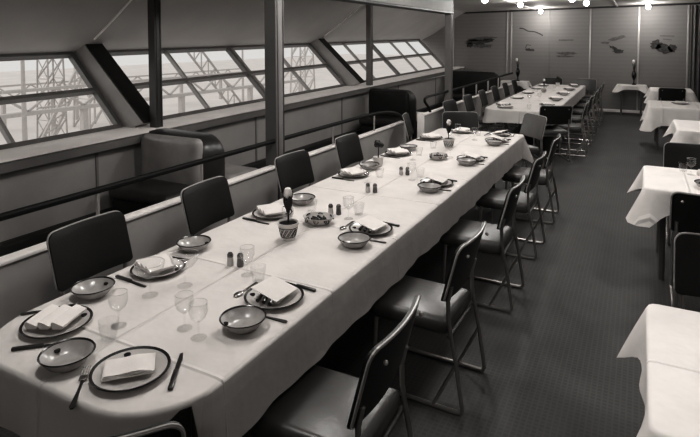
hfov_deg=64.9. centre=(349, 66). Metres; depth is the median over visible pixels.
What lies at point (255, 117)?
trim
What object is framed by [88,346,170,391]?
dinner plate
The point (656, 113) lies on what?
tablecloth
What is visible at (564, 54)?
picture
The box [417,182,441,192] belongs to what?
bowl
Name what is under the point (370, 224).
napkin
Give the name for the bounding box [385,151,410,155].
dinner plate
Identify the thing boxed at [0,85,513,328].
wall
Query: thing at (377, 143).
potted flower
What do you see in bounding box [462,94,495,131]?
dining chair
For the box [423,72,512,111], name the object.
handrail
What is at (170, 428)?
dining chair
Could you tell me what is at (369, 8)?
pillar
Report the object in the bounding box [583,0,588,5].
ceiling lamp
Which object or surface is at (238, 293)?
spoon bowl
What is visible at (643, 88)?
tablecloth
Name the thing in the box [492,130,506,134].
napkin
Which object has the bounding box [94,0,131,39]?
trim
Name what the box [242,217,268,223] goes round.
table knife
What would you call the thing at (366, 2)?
trim
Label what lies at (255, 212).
dinner plate
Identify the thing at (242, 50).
mast
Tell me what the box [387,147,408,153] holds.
napkin
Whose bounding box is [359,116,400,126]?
seat cushion
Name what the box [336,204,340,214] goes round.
pepper shaker
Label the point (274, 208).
napkin
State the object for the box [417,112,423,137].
trim
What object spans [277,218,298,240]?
pot
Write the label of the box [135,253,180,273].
napkin
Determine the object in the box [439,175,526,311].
dining chair
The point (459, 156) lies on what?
dinner plate
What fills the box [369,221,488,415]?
dining chair
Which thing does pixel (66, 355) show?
bowl
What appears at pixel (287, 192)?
flower
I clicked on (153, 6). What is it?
pillar
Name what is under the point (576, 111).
dining chair
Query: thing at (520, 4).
ceiling lamp
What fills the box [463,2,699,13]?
trim
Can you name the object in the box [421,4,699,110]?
wall
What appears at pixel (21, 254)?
wall cap
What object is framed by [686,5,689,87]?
trim
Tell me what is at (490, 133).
dinner plate
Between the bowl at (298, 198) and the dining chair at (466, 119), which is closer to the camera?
the bowl at (298, 198)
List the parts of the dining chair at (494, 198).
seat, frame, frame, backrest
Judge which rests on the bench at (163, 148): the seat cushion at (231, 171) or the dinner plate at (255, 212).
the seat cushion at (231, 171)
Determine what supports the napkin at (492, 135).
on the dinner plate at (504, 139)
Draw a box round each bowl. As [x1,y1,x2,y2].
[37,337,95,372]
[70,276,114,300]
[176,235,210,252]
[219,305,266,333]
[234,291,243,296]
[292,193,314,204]
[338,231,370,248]
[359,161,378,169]
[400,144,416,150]
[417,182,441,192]
[456,157,476,165]
[485,139,502,145]
[694,179,699,186]
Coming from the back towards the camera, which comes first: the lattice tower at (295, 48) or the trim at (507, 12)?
the lattice tower at (295, 48)
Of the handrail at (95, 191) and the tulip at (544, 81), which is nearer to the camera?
the handrail at (95, 191)
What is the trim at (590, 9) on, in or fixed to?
attached to the wall at (656, 68)
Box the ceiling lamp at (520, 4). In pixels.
[517,1,522,7]
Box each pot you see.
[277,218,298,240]
[443,137,454,147]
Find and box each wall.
[0,75,444,241]
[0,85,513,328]
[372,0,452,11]
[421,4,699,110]
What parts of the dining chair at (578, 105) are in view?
seat, frame, frame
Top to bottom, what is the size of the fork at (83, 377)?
0.011 m
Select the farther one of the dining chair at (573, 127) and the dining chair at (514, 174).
the dining chair at (573, 127)
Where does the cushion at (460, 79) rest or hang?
on the bench at (460, 78)
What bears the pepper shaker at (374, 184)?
on the tablecloth at (229, 380)
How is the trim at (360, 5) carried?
attached to the ceiling at (26, 26)
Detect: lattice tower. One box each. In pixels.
[36,58,67,138]
[73,68,111,128]
[290,47,314,92]
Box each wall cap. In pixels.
[0,121,403,266]
[424,83,511,115]
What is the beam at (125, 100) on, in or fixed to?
attached to the wall at (21, 188)
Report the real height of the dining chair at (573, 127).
0.843 m
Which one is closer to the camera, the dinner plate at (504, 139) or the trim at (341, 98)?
the dinner plate at (504, 139)
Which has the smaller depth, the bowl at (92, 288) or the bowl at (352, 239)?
the bowl at (92, 288)
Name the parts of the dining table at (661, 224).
leg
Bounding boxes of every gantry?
[0,68,239,126]
[0,69,302,130]
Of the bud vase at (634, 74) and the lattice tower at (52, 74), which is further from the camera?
the lattice tower at (52, 74)
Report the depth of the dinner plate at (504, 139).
6.00 m
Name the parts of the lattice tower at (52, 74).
leg, leg, leg, leg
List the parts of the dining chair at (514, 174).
seat, frame, frame, backrest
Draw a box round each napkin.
[24,304,86,329]
[101,352,155,381]
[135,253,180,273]
[251,275,297,305]
[256,203,286,215]
[340,167,366,175]
[354,215,387,232]
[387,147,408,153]
[421,133,440,137]
[426,173,447,183]
[454,127,469,131]
[461,151,480,158]
[490,134,503,139]
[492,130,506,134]
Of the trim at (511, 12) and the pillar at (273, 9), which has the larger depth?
the trim at (511, 12)
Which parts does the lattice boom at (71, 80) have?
rail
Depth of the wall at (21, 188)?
5.42 m
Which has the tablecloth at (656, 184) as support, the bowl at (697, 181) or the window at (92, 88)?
the bowl at (697, 181)
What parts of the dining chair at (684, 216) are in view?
frame, backrest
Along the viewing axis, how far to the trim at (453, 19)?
15.61 m
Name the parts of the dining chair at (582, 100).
seat, frame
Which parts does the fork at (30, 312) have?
handle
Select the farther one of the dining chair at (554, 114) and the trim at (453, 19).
the trim at (453, 19)
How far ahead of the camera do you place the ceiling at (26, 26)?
6.91 m
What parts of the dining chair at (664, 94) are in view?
backrest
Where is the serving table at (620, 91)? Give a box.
[620,91,641,115]
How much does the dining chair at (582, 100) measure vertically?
0.843 m
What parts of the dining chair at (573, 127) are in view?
seat, frame, frame, backrest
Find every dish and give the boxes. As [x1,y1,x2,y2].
[303,212,333,225]
[429,152,447,159]
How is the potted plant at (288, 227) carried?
on the tablecloth at (229, 380)
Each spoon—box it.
[234,282,257,296]
[340,221,353,228]
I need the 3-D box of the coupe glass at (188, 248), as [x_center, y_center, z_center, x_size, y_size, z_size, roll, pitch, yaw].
[-0.746,0.916,2.481,0.129,0.146,0.128,1,3,28]
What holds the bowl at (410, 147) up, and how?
on the tablecloth at (229, 380)
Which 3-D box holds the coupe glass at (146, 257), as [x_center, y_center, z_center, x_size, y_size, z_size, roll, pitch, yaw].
[-0.869,0.921,2.388,0.129,0.146,0.128,1,3,28]
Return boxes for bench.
[108,128,256,214]
[359,88,424,138]
[444,71,499,101]
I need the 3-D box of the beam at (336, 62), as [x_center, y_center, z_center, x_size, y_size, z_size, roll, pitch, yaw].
[-0.258,-0.115,10.417,1.116,1.005,0.200,1,3,28]
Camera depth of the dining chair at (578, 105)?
11.47 m
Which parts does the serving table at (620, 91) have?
leg, leg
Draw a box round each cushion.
[108,179,189,205]
[141,133,202,184]
[225,164,256,179]
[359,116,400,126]
[369,90,408,116]
[444,93,474,99]
[453,72,496,93]
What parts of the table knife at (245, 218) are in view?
handle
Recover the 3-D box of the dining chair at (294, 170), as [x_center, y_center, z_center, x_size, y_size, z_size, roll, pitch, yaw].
[-0.305,1.179,4.663,0.547,0.843,0.484,1,3,30]
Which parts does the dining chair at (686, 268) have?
frame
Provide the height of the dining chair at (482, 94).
0.843 m
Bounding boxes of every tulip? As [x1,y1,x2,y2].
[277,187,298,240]
[443,119,454,147]
[541,79,546,92]
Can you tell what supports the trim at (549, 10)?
attached to the wall at (656, 68)
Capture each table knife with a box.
[11,343,52,350]
[115,275,145,286]
[168,353,182,389]
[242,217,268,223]
[285,281,315,291]
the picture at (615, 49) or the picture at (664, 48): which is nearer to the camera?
the picture at (664, 48)
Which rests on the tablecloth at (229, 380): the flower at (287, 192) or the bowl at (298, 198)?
the bowl at (298, 198)
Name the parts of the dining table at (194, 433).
leg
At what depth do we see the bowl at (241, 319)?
2.15 m
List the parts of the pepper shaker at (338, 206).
glass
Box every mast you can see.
[2,60,43,140]
[37,90,66,134]
[242,50,243,101]
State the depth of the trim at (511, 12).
14.86 m
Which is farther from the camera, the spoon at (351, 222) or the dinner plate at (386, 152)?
the dinner plate at (386, 152)
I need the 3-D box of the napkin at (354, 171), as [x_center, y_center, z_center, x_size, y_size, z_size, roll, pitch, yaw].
[0.028,0.852,4.480,0.146,0.034,0.164,-3,4,-42]
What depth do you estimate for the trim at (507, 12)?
14.91 m
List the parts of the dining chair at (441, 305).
frame, seat, frame, backrest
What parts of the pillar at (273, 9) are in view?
panel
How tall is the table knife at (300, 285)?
0.011 m
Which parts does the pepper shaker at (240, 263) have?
glass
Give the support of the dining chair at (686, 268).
on the floor
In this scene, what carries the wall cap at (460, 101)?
on the wall at (26, 284)
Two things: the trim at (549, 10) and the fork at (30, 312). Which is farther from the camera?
the trim at (549, 10)
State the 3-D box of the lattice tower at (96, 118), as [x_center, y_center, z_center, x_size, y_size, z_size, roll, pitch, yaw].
[-23.449,-1.073,49.757,2.332,13.078,2.332,1,3,28]
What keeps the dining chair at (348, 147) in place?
on the floor
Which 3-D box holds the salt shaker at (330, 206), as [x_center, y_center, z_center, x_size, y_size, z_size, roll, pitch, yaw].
[-0.123,0.904,3.499,0.034,0.066,0.034,1,3,28]
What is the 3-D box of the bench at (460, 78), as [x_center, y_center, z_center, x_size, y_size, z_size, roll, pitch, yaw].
[3.209,0.620,14.101,1.320,1.010,1.280,1,3,28]
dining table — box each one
[191,183,494,436]
[505,123,538,147]
[654,127,658,149]
[656,217,665,279]
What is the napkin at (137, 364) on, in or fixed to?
on the dinner plate at (162, 358)
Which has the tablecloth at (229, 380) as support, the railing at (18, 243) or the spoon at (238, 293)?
the spoon at (238, 293)
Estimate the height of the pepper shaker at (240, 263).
0.066 m
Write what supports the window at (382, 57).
in the wall at (21, 188)
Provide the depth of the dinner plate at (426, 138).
6.13 m
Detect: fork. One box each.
[20,302,77,314]
[69,366,90,409]
[266,316,287,322]
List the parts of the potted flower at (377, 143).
pot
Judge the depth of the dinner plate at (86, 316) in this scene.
2.10 m
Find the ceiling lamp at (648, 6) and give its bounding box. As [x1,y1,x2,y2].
[645,3,650,8]
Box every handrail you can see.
[0,111,403,220]
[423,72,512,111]
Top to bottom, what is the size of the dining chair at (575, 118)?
0.843 m
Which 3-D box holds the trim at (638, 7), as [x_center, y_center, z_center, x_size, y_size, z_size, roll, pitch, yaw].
[7.056,-0.204,13.464,0.040,2.542,0.030,1,3,28]
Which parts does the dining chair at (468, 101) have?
backrest, seat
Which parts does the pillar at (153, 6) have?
panel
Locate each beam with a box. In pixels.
[74,44,150,126]
[310,38,364,85]
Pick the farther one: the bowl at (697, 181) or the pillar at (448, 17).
the pillar at (448, 17)
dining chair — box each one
[46,210,132,296]
[111,421,185,436]
[180,176,234,234]
[251,295,423,436]
[274,150,313,197]
[334,133,363,168]
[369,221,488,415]
[401,113,413,141]
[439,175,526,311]
[442,99,482,130]
[442,111,478,130]
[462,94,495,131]
[476,151,547,259]
[477,90,507,132]
[490,86,518,129]
[501,82,509,98]
[502,134,561,223]
[511,80,518,94]
[511,113,546,184]
[533,105,572,161]
[542,77,562,84]
[552,100,589,156]
[561,95,594,144]
[569,90,598,134]
[573,85,601,127]
[576,78,596,111]
[578,82,604,120]
[658,87,685,127]
[663,142,699,244]
[669,192,699,307]
[673,232,699,308]
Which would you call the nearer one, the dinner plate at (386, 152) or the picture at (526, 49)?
the dinner plate at (386, 152)
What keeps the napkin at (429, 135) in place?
on the dinner plate at (426, 138)
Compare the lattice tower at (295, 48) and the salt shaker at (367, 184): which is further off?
the lattice tower at (295, 48)
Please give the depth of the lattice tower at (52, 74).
35.75 m
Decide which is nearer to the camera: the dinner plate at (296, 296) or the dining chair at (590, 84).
the dinner plate at (296, 296)
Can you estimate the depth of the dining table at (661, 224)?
4.17 m
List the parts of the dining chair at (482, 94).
backrest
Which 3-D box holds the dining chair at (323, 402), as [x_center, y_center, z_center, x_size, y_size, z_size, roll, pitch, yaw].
[-0.041,1.306,2.071,0.547,0.843,0.484,1,3,26]
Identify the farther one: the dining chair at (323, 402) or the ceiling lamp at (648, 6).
the ceiling lamp at (648, 6)
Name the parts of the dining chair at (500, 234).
seat, frame, frame, backrest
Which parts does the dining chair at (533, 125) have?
frame, backrest, seat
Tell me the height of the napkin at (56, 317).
0.034 m
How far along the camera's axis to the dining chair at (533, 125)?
7.11 m
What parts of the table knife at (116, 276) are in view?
handle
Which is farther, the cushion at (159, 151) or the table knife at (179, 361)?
the cushion at (159, 151)
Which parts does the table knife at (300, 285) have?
handle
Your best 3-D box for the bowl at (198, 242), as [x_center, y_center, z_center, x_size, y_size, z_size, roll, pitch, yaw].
[-0.828,0.945,2.917,0.180,0.046,0.180,1,3,28]
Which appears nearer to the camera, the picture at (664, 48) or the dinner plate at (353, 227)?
the dinner plate at (353, 227)
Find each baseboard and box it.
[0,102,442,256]
[595,108,643,113]
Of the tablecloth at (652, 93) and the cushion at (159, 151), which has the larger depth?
the tablecloth at (652, 93)
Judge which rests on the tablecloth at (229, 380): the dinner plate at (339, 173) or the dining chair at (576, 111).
the dinner plate at (339, 173)
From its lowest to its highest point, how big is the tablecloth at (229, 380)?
0.348 m
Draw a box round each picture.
[466,36,496,47]
[519,28,542,50]
[556,39,577,56]
[601,35,624,52]
[650,35,676,53]
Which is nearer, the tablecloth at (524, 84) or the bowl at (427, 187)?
the bowl at (427, 187)
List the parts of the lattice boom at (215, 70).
rail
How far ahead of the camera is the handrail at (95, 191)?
3.70 m
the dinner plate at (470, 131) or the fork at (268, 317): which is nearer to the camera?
the fork at (268, 317)
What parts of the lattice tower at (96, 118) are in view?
leg, leg, leg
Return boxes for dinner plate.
[19,305,92,338]
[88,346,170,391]
[130,256,185,277]
[244,282,303,309]
[252,206,292,218]
[338,172,368,177]
[349,222,392,235]
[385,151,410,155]
[420,136,442,139]
[420,178,452,186]
[451,130,472,133]
[457,155,484,160]
[485,137,508,141]
[488,132,510,136]
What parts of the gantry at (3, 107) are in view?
leg, leg, railing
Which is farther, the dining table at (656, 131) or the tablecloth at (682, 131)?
the dining table at (656, 131)
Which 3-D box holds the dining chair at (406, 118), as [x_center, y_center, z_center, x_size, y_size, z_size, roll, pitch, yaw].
[0.959,1.050,7.196,0.547,0.843,0.484,0,3,12]
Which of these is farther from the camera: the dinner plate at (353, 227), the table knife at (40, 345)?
the dinner plate at (353, 227)
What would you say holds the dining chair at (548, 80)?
on the floor
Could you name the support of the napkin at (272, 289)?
on the dinner plate at (296, 296)
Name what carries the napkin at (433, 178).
on the dinner plate at (447, 182)
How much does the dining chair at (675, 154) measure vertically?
0.843 m
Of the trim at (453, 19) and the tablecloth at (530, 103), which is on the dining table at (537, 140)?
the tablecloth at (530, 103)
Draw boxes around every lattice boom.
[41,69,81,137]
[187,52,240,104]
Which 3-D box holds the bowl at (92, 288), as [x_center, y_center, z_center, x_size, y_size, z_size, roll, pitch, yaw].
[-1.117,0.971,2.392,0.180,0.046,0.180,-1,3,-17]
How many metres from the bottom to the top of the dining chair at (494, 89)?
0.843 m
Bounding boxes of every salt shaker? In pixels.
[227,252,233,266]
[328,204,332,213]
[366,183,369,192]
[399,167,402,174]
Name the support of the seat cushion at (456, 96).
on the bench at (460, 78)
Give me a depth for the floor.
3.59 m
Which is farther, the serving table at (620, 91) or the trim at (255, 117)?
the serving table at (620, 91)
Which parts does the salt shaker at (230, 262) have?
glass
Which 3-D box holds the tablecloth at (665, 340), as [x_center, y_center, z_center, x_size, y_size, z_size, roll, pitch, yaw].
[1.633,1.158,1.641,1.570,0.263,1.118,1,3,28]
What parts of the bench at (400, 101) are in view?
backrest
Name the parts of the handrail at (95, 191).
post, post, post, post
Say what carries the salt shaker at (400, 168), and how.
on the tablecloth at (229, 380)
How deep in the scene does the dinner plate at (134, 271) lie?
2.61 m
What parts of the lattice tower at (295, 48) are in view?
leg, leg, leg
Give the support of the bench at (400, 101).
on the floor
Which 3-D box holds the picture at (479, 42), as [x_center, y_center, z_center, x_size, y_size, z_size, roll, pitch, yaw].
[3.622,-0.678,15.261,0.926,0.330,0.004,1,3,28]
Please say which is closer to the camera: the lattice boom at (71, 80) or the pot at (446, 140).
the pot at (446, 140)
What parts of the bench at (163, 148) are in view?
backrest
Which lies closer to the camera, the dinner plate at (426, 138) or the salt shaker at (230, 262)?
the salt shaker at (230, 262)
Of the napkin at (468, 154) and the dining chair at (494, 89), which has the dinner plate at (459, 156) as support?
the napkin at (468, 154)
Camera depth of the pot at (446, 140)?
5.59 m
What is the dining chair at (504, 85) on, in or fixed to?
on the floor
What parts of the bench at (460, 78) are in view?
backrest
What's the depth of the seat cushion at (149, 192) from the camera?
5.07 m
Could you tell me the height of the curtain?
2.550 m
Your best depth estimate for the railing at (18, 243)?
4.87 m
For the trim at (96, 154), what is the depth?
5.23 m
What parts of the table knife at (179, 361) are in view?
handle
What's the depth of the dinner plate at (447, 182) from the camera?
4.24 m
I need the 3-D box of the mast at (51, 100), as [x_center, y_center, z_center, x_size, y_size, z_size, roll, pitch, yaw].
[-17.194,3.800,31.849,0.280,5.000,1.800,1,3,28]
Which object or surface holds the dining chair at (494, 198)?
on the floor
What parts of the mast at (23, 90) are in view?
cross arm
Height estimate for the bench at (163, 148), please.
0.910 m
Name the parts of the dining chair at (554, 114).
frame, seat, backrest, frame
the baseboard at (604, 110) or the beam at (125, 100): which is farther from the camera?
the baseboard at (604, 110)
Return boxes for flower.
[284,187,291,198]
[373,140,383,166]
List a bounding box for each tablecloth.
[0,128,533,436]
[483,84,585,125]
[500,80,531,88]
[612,84,648,93]
[617,304,699,436]
[626,165,699,227]
[639,100,699,131]
[643,87,698,102]
[663,120,699,143]
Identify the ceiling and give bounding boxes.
[0,0,464,54]
[453,0,699,11]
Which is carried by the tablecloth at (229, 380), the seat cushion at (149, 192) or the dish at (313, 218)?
the dish at (313, 218)
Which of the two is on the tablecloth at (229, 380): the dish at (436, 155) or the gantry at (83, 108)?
the dish at (436, 155)
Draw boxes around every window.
[0,52,122,149]
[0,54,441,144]
[108,43,346,119]
[328,39,444,81]
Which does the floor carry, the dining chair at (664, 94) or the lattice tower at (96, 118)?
the dining chair at (664, 94)
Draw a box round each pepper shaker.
[237,253,243,267]
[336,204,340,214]
[373,183,376,192]
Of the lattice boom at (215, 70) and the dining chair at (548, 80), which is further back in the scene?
the lattice boom at (215, 70)
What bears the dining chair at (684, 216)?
on the floor
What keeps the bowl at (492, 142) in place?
on the tablecloth at (229, 380)
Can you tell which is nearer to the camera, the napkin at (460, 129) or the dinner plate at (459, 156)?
the dinner plate at (459, 156)
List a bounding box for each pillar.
[147,0,162,127]
[264,0,284,199]
[366,5,372,85]
[444,14,452,100]
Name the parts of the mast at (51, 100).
cross arm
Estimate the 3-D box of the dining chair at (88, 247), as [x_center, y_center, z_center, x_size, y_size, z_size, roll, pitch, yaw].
[-1.227,1.267,2.923,0.547,0.843,0.484,1,3,26]
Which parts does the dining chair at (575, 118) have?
frame, frame, seat, backrest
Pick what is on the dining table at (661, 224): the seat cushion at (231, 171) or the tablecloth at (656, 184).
the tablecloth at (656, 184)
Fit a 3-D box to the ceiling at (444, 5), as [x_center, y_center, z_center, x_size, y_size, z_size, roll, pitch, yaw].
[-0.957,-0.835,4.316,0.140,0.335,11.200,1,3,28]
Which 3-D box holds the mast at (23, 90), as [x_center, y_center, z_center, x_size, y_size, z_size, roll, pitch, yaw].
[-14.372,3.165,24.317,0.280,7.000,1.800,1,3,28]
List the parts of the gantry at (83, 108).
leg, railing, leg, leg, leg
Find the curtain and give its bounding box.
[690,5,699,101]
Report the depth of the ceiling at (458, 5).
12.59 m
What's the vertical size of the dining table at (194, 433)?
0.714 m
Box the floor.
[0,111,699,436]
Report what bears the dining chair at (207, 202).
on the floor
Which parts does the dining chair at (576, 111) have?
seat, frame, frame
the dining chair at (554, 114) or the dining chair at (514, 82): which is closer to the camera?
the dining chair at (554, 114)
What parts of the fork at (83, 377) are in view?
handle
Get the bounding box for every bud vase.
[516,58,519,80]
[632,60,636,84]
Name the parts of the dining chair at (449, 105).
backrest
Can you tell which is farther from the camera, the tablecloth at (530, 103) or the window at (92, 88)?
the tablecloth at (530, 103)
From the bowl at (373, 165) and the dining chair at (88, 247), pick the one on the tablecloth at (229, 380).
the bowl at (373, 165)
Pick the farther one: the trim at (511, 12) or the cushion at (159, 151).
the trim at (511, 12)
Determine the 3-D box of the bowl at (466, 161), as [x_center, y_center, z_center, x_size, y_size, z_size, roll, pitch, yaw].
[1.034,0.843,4.871,0.180,0.046,0.180,1,3,28]
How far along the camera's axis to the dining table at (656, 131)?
9.06 m
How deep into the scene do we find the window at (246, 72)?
7.97 m
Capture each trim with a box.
[0,67,464,163]
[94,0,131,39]
[95,152,99,201]
[255,117,257,160]
[324,5,360,35]
[332,0,453,13]
[341,98,342,133]
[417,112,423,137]
[453,19,453,66]
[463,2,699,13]
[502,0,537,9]
[506,12,507,72]
[510,12,511,72]
[548,10,549,77]
[588,9,591,94]
[636,7,639,109]
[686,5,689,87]
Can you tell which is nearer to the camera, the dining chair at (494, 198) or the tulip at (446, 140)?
the dining chair at (494, 198)
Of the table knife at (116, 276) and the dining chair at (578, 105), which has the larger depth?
the dining chair at (578, 105)
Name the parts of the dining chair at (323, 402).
seat, frame, backrest, frame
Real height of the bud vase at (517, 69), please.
0.608 m
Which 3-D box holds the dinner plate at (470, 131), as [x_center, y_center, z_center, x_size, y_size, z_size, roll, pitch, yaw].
[1.334,0.772,6.537,0.256,0.022,0.256,1,3,28]
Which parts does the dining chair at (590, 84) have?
backrest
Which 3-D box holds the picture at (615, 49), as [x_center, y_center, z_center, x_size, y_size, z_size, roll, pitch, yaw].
[6.557,-0.556,13.712,0.578,0.446,0.004,1,3,28]
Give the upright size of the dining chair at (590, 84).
0.843 m
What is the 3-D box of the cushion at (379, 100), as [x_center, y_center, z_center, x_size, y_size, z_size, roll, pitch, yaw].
[0.695,0.685,9.840,0.780,0.515,0.120,1,3,28]
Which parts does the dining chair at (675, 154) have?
frame, backrest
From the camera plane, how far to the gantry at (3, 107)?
54.04 m
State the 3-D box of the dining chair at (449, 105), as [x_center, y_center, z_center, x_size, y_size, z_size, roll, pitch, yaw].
[1.786,0.972,8.735,0.547,0.843,0.484,2,3,34]
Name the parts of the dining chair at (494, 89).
backrest, frame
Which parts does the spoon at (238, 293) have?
handle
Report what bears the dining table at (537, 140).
on the floor

